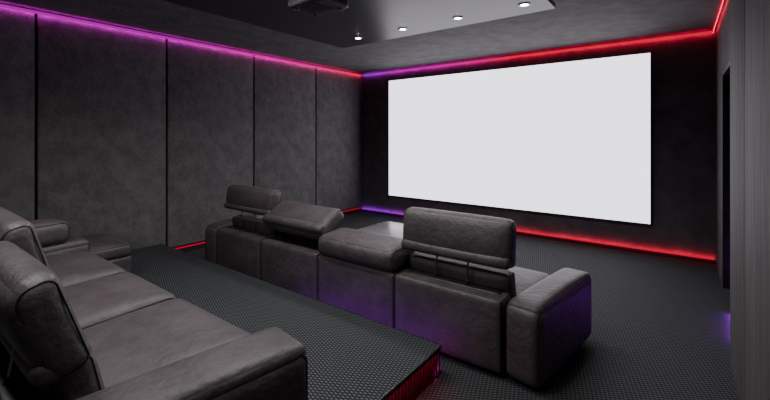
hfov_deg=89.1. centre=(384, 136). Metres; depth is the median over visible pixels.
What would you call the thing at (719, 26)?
wall
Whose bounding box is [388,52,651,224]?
projection screen
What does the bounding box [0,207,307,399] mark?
recliner sofa
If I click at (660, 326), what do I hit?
floor
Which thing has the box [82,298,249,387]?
seat cushion
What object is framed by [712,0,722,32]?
led strip
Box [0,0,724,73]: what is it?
ceiling
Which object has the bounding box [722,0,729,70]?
lintel
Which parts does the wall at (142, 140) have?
fabric panel, fabric panel, fabric panel, fabric panel, fabric panel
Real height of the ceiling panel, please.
0.050 m
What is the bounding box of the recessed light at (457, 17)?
[453,16,462,19]
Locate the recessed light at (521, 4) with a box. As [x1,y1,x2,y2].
[518,3,530,6]
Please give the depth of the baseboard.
5.68 m
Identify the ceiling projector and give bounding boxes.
[288,0,348,16]
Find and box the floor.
[186,211,738,399]
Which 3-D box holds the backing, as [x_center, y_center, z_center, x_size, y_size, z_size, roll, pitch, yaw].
[-3.034,0.120,5.354,0.150,3.000,8.100,0,0,37]
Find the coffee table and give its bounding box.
[357,221,402,237]
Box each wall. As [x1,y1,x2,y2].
[0,7,361,249]
[361,28,715,259]
[716,12,721,282]
[730,0,769,399]
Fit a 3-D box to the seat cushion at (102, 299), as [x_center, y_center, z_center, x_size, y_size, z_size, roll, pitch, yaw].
[-1.761,1.050,2.316,0.741,0.244,0.760,0,2,37]
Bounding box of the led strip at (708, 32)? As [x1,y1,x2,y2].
[363,31,713,75]
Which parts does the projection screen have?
frame, frame, frame, frame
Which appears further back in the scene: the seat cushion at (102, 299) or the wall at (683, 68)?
the wall at (683, 68)
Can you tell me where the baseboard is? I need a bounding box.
[362,209,715,264]
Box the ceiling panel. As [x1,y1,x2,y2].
[162,0,555,47]
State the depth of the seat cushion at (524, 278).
3.16 m
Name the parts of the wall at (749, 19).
veneer panel, veneer panel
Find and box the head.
[723,61,729,75]
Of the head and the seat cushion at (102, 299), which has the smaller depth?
the seat cushion at (102, 299)
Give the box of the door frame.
[722,71,729,288]
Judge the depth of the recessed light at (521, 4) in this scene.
3.71 m
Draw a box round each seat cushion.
[46,251,126,286]
[64,272,175,327]
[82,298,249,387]
[508,266,549,295]
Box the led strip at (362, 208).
[362,208,713,259]
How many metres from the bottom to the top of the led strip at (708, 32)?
0.030 m
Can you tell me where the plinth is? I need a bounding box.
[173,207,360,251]
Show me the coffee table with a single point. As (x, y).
(395, 229)
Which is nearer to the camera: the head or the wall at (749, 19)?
the wall at (749, 19)
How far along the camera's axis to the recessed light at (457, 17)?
4.14 m
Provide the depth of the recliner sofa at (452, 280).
3.03 m
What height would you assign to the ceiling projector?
0.175 m
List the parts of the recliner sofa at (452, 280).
arm, backrest, backrest, rod, backrest, rod, arm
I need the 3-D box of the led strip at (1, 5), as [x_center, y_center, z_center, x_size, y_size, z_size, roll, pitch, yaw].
[-2.919,-1.330,5.236,0.011,0.030,8.050,0,0,37]
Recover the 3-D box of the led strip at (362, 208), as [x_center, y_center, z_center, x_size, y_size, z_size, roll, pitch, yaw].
[1.833,1.548,6.711,5.850,0.025,0.011,0,0,37]
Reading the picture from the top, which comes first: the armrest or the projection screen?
the projection screen
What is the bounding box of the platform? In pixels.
[130,244,441,399]
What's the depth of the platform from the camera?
2.90 m
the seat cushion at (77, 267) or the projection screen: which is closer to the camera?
the seat cushion at (77, 267)
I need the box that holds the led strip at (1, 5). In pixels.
[0,4,361,75]
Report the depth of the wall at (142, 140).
5.16 m
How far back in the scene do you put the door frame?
4.18 m
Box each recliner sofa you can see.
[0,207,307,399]
[205,185,591,387]
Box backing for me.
[0,3,358,219]

